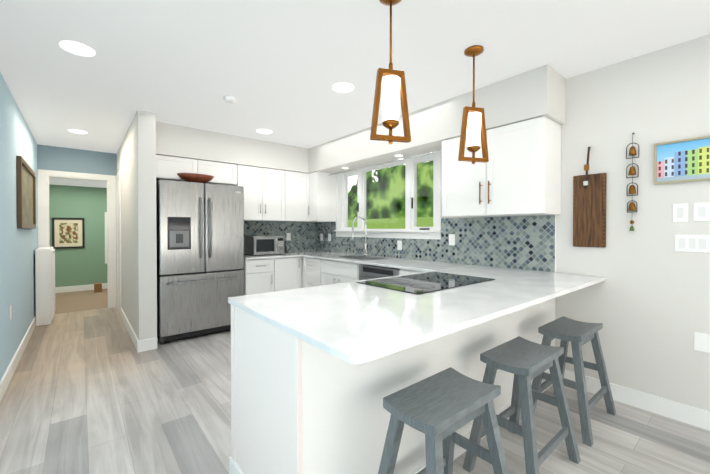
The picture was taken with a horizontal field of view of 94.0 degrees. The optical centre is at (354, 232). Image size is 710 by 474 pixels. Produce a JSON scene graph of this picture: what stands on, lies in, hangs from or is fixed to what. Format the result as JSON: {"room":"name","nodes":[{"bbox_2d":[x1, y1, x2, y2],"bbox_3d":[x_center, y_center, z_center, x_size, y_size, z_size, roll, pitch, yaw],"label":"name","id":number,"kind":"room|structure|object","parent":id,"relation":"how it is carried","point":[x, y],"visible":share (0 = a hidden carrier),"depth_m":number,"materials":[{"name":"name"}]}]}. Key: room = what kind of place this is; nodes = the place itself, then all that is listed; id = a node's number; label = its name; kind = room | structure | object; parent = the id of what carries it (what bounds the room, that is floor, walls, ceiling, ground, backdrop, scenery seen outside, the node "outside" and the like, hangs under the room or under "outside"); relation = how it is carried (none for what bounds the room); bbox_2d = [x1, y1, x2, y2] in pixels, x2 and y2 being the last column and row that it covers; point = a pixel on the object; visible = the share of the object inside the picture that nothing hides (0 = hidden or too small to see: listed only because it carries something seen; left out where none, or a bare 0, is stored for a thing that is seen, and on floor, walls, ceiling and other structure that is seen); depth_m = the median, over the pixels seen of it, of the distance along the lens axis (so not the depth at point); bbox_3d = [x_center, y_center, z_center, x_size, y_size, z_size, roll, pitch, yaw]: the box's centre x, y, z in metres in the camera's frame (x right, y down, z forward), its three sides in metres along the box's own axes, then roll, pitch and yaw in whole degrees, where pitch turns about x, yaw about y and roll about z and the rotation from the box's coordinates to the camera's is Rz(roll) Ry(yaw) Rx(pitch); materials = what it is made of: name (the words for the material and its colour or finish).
{"room":"kitchen","nodes":[
{"label":"kitchen","id":0,"kind":"room"},
{"bbox_2d":[0,72,37,380],"bbox_3d":[-1.653,0.009,1.169,0.120,2.460,9.150,0,1,-40],"label":"wall","id":1,"kind":"structure","parent":0,"point":[18,246],"depth_m":2.99,"materials":[{"name":"blue paint"}]},
{"bbox_2d":[9,306,11,319],"bbox_3d":[-2.938,0.686,2.825,0.006,0.115,0.070,0,1,-40],"label":"electrical outlet","id":2,"kind":"object","parent":1,"relation":"attached to","point":[10,312],"visible":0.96,"depth_m":2.81,"materials":[{"name":"white plastic"}]},
{"bbox_2d":[0,315,35,401],"bbox_3d":[-1.602,1.181,1.222,0.014,0.115,9.150,0,1,-40],"label":"baseboard","id":3,"kind":"structure","parent":1,"relation":"attached to","point":[6,378],"depth_m":2.95,"materials":[{"name":"white wood"}]},
{"bbox_2d":[16,156,35,228],"bbox_3d":[-3.618,-0.389,3.660,0.035,0.690,1.300,0,1,-40],"label":"framed picture","id":4,"kind":"object","parent":1,"relation":"attached to","point":[26,192],"visible":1,"depth_m":3.54,"materials":[{"name":"brown wood"}]},
{"bbox_2d":[37,144,116,306],"bbox_3d":[-4.206,-0.027,5.066,0.920,2.460,0.110,0,1,-40],"label":"wall","id":5,"kind":"structure","parent":0,"point":[53,158],"depth_m":4.99,"materials":[{"name":"blue paint"}]},
{"bbox_2d":[38,169,121,315],"bbox_3d":[-3.986,0.153,4.803,0.919,2.105,0.800,0,1,-40],"label":"door frame","id":6,"kind":"structure","parent":5,"relation":"attached to","point":[114,281],"depth_m":5.09,"materials":[{"name":"white wood"}]},
{"bbox_2d":[49,184,106,286],"bbox_3d":[-5.567,-0.043,6.789,3.400,2.460,0.100,0,1,-40],"label":"wall","id":7,"kind":"structure","parent":0,"point":[86,265],"depth_m":6.73,"materials":[{"name":"green paint"}]},
{"bbox_2d":[52,217,84,248],"bbox_3d":[-5.700,0.014,6.597,0.490,0.610,0.025,0,1,-40],"label":"framed picture","id":8,"kind":"object","parent":7,"relation":"attached to","point":[68,232],"visible":0.9,"depth_m":6.59,"materials":[{"name":"black"}]},
{"bbox_2d":[55,283,106,292],"bbox_3d":[-5.531,1.130,6.756,3.200,0.115,0.014,0,1,-40],"label":"baseboard","id":9,"kind":"structure","parent":7,"relation":"attached to","point":[104,285],"depth_m":6.68,"materials":[{"name":"white wood"}]},
{"bbox_2d":[105,212,106,263],"bbox_3d":[-4.951,0.113,7.222,0.800,1.080,0.020,0,1,-40],"label":"laundry window","id":10,"kind":"structure","parent":7,"relation":"in","point":[105,237],"depth_m":6.97,"materials":[{"name":"white"}]},
{"bbox_2d":[49,177,106,187],"bbox_3d":[-4.901,-1.095,5.974,3.180,0.339,1.989,0,1,-40],"label":"ceiling","id":11,"kind":"structure","parent":0,"point":[75,182],"depth_m":6.16,"materials":[{"name":"grey paint"}]},
{"bbox_2d":[117,110,156,340],"bbox_3d":[-2.948,-0.021,4.394,0.160,2.460,2.530,0,1,-40],"label":"wall","id":12,"kind":"structure","parent":0,"point":[143,227],"depth_m":3.45,"materials":[{"name":"white paint"}]},
{"bbox_2d":[121,308,143,351],"bbox_3d":[-2.779,1.155,4.088,0.044,0.115,1.854,0,1,-40],"label":"baseboard","id":13,"kind":"structure","parent":12,"relation":"attached to","point":[139,345],"depth_m":3.69,"materials":[{"name":"white wood"}]},
{"bbox_2d":[129,127,298,323],"bbox_3d":[-1.676,-0.024,4.740,2.560,2.460,0.120,0,1,-40],"label":"wall","id":14,"kind":"structure","parent":0,"point":[130,222],"depth_m":3.93,"materials":[{"name":"white paint"}]},
{"bbox_2d":[156,155,203,181],"bbox_3d":[-2.180,-0.751,4.010,0.531,0.266,0.348,0,1,-40],"label":"upper cabinet","id":15,"kind":"object","parent":14,"relation":"attached to","point":[167,167],"depth_m":3.86,"materials":[{"name":"white wood"}]},
{"bbox_2d":[204,161,239,185],"bbox_3d":[-1.852,-0.753,4.281,0.530,0.266,0.348,0,1,-40],"label":"upper cabinet","id":16,"kind":"object","parent":14,"relation":"attached to","point":[223,173],"depth_m":4.21,"materials":[{"name":"white wood"}]},
{"bbox_2d":[240,165,291,221],"bbox_3d":[-1.358,-0.527,4.692,0.744,0.726,0.348,0,1,-40],"label":"upper cabinet","id":17,"kind":"object","parent":14,"relation":"attached to","point":[279,195],"depth_m":4.59,"materials":[{"name":"white wood"}]},
{"bbox_2d":[244,221,315,251],"bbox_3d":[-1.209,0.071,5.039,1.410,0.472,0.002,0,1,-40],"label":"tile backsplash","id":18,"kind":"structure","parent":14,"relation":"attached to","point":[303,234],"depth_m":5.20,"materials":[{"name":"tile"}]},
{"bbox_2d":[286,233,290,239],"bbox_3d":[-1.037,0.067,5.176,0.072,0.116,0.007,0,1,-40],"label":"electrical outlet","id":19,"kind":"object","parent":18,"relation":"attached to","point":[288,236],"visible":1,"depth_m":5.17,"materials":[{"name":"white plastic"}]},
{"bbox_2d":[292,172,307,221],"bbox_3d":[-0.978,-0.530,5.007,0.476,0.726,0.348,0,1,-40],"label":"upper cabinet","id":20,"kind":"object","parent":14,"relation":"attached to","point":[299,180],"depth_m":4.92,"materials":[{"name":"white wood"}]},
{"bbox_2d":[0,289,709,473],"bbox_3d":[-1.388,1.274,2.828,4.970,0.100,11.750,0,1,-40],"label":"floor","id":21,"kind":"structure","parent":0,"point":[93,391],"depth_m":2.19,"materials":[{"name":"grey wood"}]},
{"bbox_2d":[35,247,55,325],"bbox_3d":[-4.223,0.708,4.527,0.165,1.000,0.590,0,1,-40],"label":"base cabinet","id":22,"kind":"object","parent":21,"relation":"on","point":[45,283],"visible":1,"depth_m":4.31,"materials":[{"name":"white wood"}]},
{"bbox_2d":[94,282,101,292],"bbox_3d":[-5.162,1.103,6.655,0.120,0.170,0.200,0,1,-40],"label":"box","id":23,"kind":"object","parent":21,"relation":"on","point":[98,287],"visible":1,"depth_m":6.58,"materials":[{"name":"brown cardboard"}]},
{"bbox_2d":[156,179,243,344],"bbox_3d":[-1.893,0.323,4.010,0.910,1.780,0.692,0,1,-40],"label":"fridge","id":24,"kind":"object","parent":21,"relation":"on","point":[200,250],"visible":0.92,"depth_m":3.73,"materials":[{"name":"grey metal"}]},
{"bbox_2d":[177,173,213,183],"bbox_3d":[-1.857,-0.618,3.871,0.405,0.101,0.252,0,1,-40],"label":"bowl","id":25,"kind":"object","parent":24,"relation":"on","point":[195,177],"visible":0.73,"depth_m":3.79,"materials":[{"name":"brown wood"}]},
{"bbox_2d":[242,258,281,294],"bbox_3d":[-1.387,0.774,4.505,0.447,0.870,0.618,0,1,-40],"label":"base cabinet","id":26,"kind":"object","parent":21,"relation":"on","point":[272,275],"depth_m":4.26,"materials":[{"name":"white wood"}]},
{"bbox_2d":[244,252,299,259],"bbox_3d":[-1.253,0.325,4.596,0.775,0.024,0.643,0,1,-40],"label":"countertop","id":27,"kind":"structure","parent":26,"relation":"on","point":[289,254],"depth_m":4.48,"materials":[{"name":"white stone"}]},
{"bbox_2d":[244,236,283,255],"bbox_3d":[-1.279,0.181,4.677,0.450,0.259,0.386,0,1,-40],"label":"microwave","id":28,"kind":"object","parent":27,"relation":"on","point":[258,245],"visible":1,"depth_m":4.54,"materials":[{"name":"silver metal"}]},
{"bbox_2d":[284,241,286,253],"bbox_3d":[-1.032,0.220,4.873,0.060,0.178,0.060,0,1,-40],"label":"soap bottle","id":29,"kind":"object","parent":27,"relation":"on","point":[285,249],"visible":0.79,"depth_m":4.85,"materials":[{"name":"black plastic"}]},
{"bbox_2d":[278,257,297,290],"bbox_3d":[-1.127,0.772,4.720,0.465,0.870,0.618,0,1,-40],"label":"base cabinet","id":30,"kind":"object","parent":21,"relation":"on","point":[289,265],"depth_m":4.52,"materials":[{"name":"white wood"}]},
{"bbox_2d":[298,257,321,287],"bbox_3d":[-0.357,0.773,4.612,0.694,0.870,0.571,0,1,-40],"label":"base cabinet","id":31,"kind":"object","parent":21,"relation":"on","point":[309,269],"depth_m":4.47,"materials":[{"name":"white wood"}]},
{"bbox_2d":[229,305,424,473],"bbox_3d":[-0.148,0.800,1.662,0.698,0.870,0.660,0,1,-40],"label":"base cabinet","id":32,"kind":"object","parent":21,"relation":"on","point":[299,406],"depth_m":1.37,"materials":[{"name":"white"}]},
{"bbox_2d":[228,267,579,363],"bbox_3d":[0.347,0.350,1.884,1.770,0.024,1.044,0,1,-40],"label":"countertop","id":33,"kind":"structure","parent":32,"relation":"on","point":[353,322],"depth_m":1.47,"materials":[{"name":"white stone"}]},
{"bbox_2d":[356,272,494,294],"bbox_3d":[0.498,0.330,2.259,0.840,0.007,0.520,0,1,-40],"label":"cooktop","id":34,"kind":"object","parent":33,"relation":"in","point":[423,283],"visible":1,"depth_m":2.17,"materials":[{"name":"black glass"}]},
{"bbox_2d":[322,259,363,284],"bbox_3d":[0.043,0.777,4.174,0.638,0.870,0.743,0,1,-40],"label":"base cabinet","id":35,"kind":"object","parent":21,"relation":"on","point":[333,272],"depth_m":3.96,"materials":[{"name":"white wood"}]},
{"bbox_2d":[358,264,399,280],"bbox_3d":[0.440,0.789,3.624,0.634,0.855,0.594,0,1,-40],"label":"dishwasher","id":36,"kind":"object","parent":21,"relation":"on","point":[366,272],"visible":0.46,"depth_m":3.47,"materials":[{"name":"grey metal"}]},
{"bbox_2d":[399,269,421,274],"bbox_3d":[0.816,0.785,3.240,0.638,0.870,0.460,0,1,-40],"label":"base cabinet","id":37,"kind":"object","parent":21,"relation":"on","point":[402,271],"depth_m":3.13,"materials":[{"name":"white wood"}]},
{"bbox_2d":[296,251,604,288],"bbox_3d":[0.355,0.331,3.778,0.658,0.026,3.953,0,1,-40],"label":"countertop","id":38,"kind":"structure","parent":37,"relation":"on","point":[408,264],"depth_m":3.08,"materials":[{"name":"white stone"}]},
{"bbox_2d":[352,216,369,255],"bbox_3d":[0.084,0.051,4.286,0.265,0.524,0.122,0,1,-40],"label":"faucet","id":39,"kind":"object","parent":38,"relation":"on","point":[366,248],"visible":1,"depth_m":4.35,"materials":[{"name":"silver metal"}]},
{"bbox_2d":[378,367,508,473],"bbox_3d":[0.351,0.934,1.312,0.541,0.608,0.376,0,1,-40],"label":"stool","id":40,"kind":"object","parent":21,"relation":"on","point":[439,409],"visible":1,"depth_m":1.27,"materials":[{"name":"grey paint"}]},
{"bbox_2d":[425,309,520,466],"bbox_3d":[0.501,0.795,2.212,1.112,0.870,0.642,0,1,-40],"label":"base cabinet","id":41,"kind":"object","parent":21,"relation":"on","point":[460,350],"depth_m":1.94,"materials":[{"name":"white"}]},
{"bbox_2d":[463,336,580,473],"bbox_3d":[0.891,0.929,1.759,0.541,0.608,0.376,0,1,-40],"label":"stool","id":42,"kind":"object","parent":21,"relation":"on","point":[525,361],"visible":0.94,"depth_m":1.71,"materials":[{"name":"grey paint"}]},
{"bbox_2d":[521,298,555,391],"bbox_3d":[1.163,0.790,2.760,0.717,0.870,0.642,0,1,-40],"label":"base cabinet","id":43,"kind":"object","parent":21,"relation":"on","point":[535,316],"depth_m":2.50,"materials":[{"name":"white wood"}]},
{"bbox_2d":[531,316,615,446],"bbox_3d":[1.445,0.925,2.218,0.541,0.608,0.376,0,1,-40],"label":"stool","id":44,"kind":"object","parent":21,"relation":"on","point":[576,333],"visible":0.94,"depth_m":2.15,"materials":[{"name":"grey paint"}]},
{"bbox_2d":[0,0,709,153],"bbox_3d":[-1.388,-1.286,2.805,4.970,0.100,11.750,0,1,-40],"label":"ceiling","id":45,"kind":"structure","parent":0,"point":[279,69],"depth_m":2.28,"materials":[{"name":"grey paint"}]},
{"bbox_2d":[59,41,94,56],"bbox_3d":[-1.856,-1.227,2.217,0.184,0.006,0.184,0,1,-40],"label":"recessed light","id":46,"kind":"object","parent":45,"relation":"in","point":[76,48],"visible":1,"depth_m":2.21,"materials":[{"name":"white plastic"}]},
{"bbox_2d":[68,129,86,133],"bbox_3d":[-3.426,-1.244,4.098,0.184,0.006,0.184,0,1,-40],"label":"recessed light","id":47,"kind":"object","parent":45,"relation":"in","point":[77,131],"visible":1,"depth_m":4.09,"materials":[{"name":"white plastic"}]},
{"bbox_2d":[223,96,236,103],"bbox_3d":[-1.151,-1.223,3.060,0.124,0.030,0.124,0,1,-40],"label":"smoke detector","id":48,"kind":"object","parent":45,"relation":"attached to","point":[230,99],"visible":1,"depth_m":3.03,"materials":[{"name":"white plastic"}]},
{"bbox_2d":[257,129,271,133],"bbox_3d":[-1.119,-1.244,4.087,0.184,0.006,0.184,0,1,-40],"label":"recessed light","id":49,"kind":"object","parent":45,"relation":"in","point":[264,131],"visible":1,"depth_m":4.09,"materials":[{"name":"white plastic"}]},
{"bbox_2d":[332,83,353,92],"bbox_3d":[-0.101,-1.233,2.826,0.184,0.006,0.184,0,1,-40],"label":"recessed light","id":50,"kind":"object","parent":45,"relation":"in","point":[343,87],"visible":1,"depth_m":2.82,"materials":[{"name":"white plastic"}]},
{"bbox_2d":[156,64,565,173],"bbox_3d":[-0.403,-1.060,3.317,2.398,0.359,3.679,0,1,-40],"label":"soffit beam","id":51,"kind":"structure","parent":45,"relation":"attached to","point":[534,93],"depth_m":3.72,"materials":[{"name":"white paint"}]},
{"bbox_2d":[370,0,410,143],"bbox_3d":[0.185,-0.842,1.716,0.212,0.765,0.124,0,1,-40],"label":"pendant light","id":52,"kind":"object","parent":45,"relation":"hanging from","point":[390,87],"visible":1,"depth_m":1.69,"materials":[{"name":"brown wood"}]},
{"bbox_2d":[458,45,488,163],"bbox_3d":[0.802,-0.847,2.240,0.212,0.765,0.124,0,1,-40],"label":"pendant light","id":53,"kind":"object","parent":45,"relation":"hanging from","point":[473,126],"visible":1,"depth_m":2.22,"materials":[{"name":"brown wood"}]},
{"bbox_2d":[335,34,709,410],"bbox_3d":[1.689,-0.006,2.801,0.150,2.460,7.400,0,1,-40],"label":"wall","id":54,"kind":"structure","parent":0,"point":[646,302],"depth_m":2.31,"materials":[{"name":"white paint"}]},
{"bbox_2d":[308,171,335,221],"bbox_3d":[-0.509,-0.530,5.026,0.387,0.726,0.235,0,1,-40],"label":"upper cabinet","id":55,"kind":"object","parent":54,"relation":"attached to","point":[321,186],"depth_m":4.94,"materials":[{"name":"white wood"}]},
{"bbox_2d":[328,150,441,238],"bbox_3d":[0.389,-0.419,4.217,0.271,0.980,2.153,0,1,-40],"label":"window","id":56,"kind":"structure","parent":54,"relation":"in","point":[411,230],"depth_m":4.08,"materials":[{"name":"white wood"}]},
{"bbox_2d":[316,215,555,271],"bbox_3d":[0.501,0.080,4.112,0.008,0.472,3.610,0,1,-40],"label":"tile backsplash","id":57,"kind":"structure","parent":54,"relation":"attached to","point":[522,242],"depth_m":3.25,"materials":[{"name":"tile"}]},
{"bbox_2d":[397,240,401,249],"bbox_3d":[0.544,0.158,4.048,0.007,0.116,0.072,0,1,-40],"label":"electrical outlet","id":58,"kind":"object","parent":57,"relation":"attached to","point":[399,245],"visible":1,"depth_m":4.05,"materials":[{"name":"white plastic"}]},
{"bbox_2d":[449,234,454,244],"bbox_3d":[1.016,0.078,3.478,0.007,0.116,0.072,0,1,-40],"label":"electrical outlet","id":59,"kind":"object","parent":57,"relation":"attached to","point":[451,239],"visible":1,"depth_m":3.47,"materials":[{"name":"white plastic"}]},
{"bbox_2d":[441,116,560,217],"bbox_3d":[1.236,-0.510,2.921,0.384,0.727,0.910,0,1,-40],"label":"upper cabinet","id":60,"kind":"object","parent":54,"relation":"attached to","point":[518,173],"visible":0.94,"depth_m":2.68,"materials":[{"name":"white wood"}]},
{"bbox_2d":[573,147,606,247],"bbox_3d":[1.785,-0.270,2.527,0.040,0.763,0.210,0,1,-40],"label":"cutting board","id":61,"kind":"object","parent":54,"relation":"hanging from","point":[589,210],"visible":1,"depth_m":2.52,"materials":[{"name":"brown wood"}]},
{"bbox_2d":[626,133,638,230],"bbox_3d":[1.948,-0.356,2.326,0.051,0.692,0.073,0,1,-40],"label":"bells","id":62,"kind":"object","parent":54,"relation":"hanging from","point":[632,172],"visible":0.96,"depth_m":2.32,"materials":[{"name":"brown metal"}]},
{"bbox_2d":[564,370,709,430],"bbox_3d":[2.822,1.180,1.314,0.014,0.115,3.649,0,1,-40],"label":"baseboard","id":63,"kind":"structure","parent":54,"relation":"attached to","point":[688,414],"depth_m":2.25,"materials":[{"name":"white"}]},
{"bbox_2d":[673,203,687,221],"bbox_3d":[2.118,-0.128,2.157,0.008,0.120,0.072,0,1,-40],"label":"light switch","id":64,"kind":"object","parent":54,"relation":"attached to","point":[680,212],"visible":1,"depth_m":2.15,"materials":[{"name":"white plastic"}]},
{"bbox_2d":[654,136,709,184],"bbox_3d":[2.139,-0.461,2.117,0.022,0.273,0.343,0,1,-40],"label":"framed picture","id":65,"kind":"object","parent":54,"relation":"attached to","point":[683,160],"visible":0.94,"depth_m":2.14,"materials":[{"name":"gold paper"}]},
{"bbox_2d":[674,235,709,252],"bbox_3d":[2.153,0.070,2.116,0.008,0.110,0.164,0,1,-40],"label":"light switch","id":66,"kind":"object","parent":54,"relation":"attached to","point":[691,243],"visible":1,"depth_m":2.11,"materials":[{"name":"white plastic"}]},
{"bbox_2d":[694,332,709,352],"bbox_3d":[2.184,0.691,2.085,0.007,0.116,0.072,0,1,-40],"label":"electrical outlet","id":67,"kind":"object","parent":54,"relation":"attached to","point":[701,341],"visible":1,"depth_m":2.08,"materials":[{"name":"white plastic"}]},
{"bbox_2d":[694,202,709,220],"bbox_3d":[2.179,-0.129,2.083,0.008,0.115,0.072,0,1,-40],"label":"light switch","id":68,"kind":"object","parent":54,"relation":"attached to","point":[701,211],"visible":1,"depth_m":2.08,"materials":[{"name":"white plastic"}]},
{"label":"outside","id":69,"kind":"structure","parent":0,"visible":0},
{"bbox_2d":[348,161,432,228],"bbox_3d":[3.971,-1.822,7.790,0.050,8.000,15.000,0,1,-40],"label":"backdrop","id":70,"kind":"structure","parent":69,"point":[393,192],"depth_m":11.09,"materials":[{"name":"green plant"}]}
]}

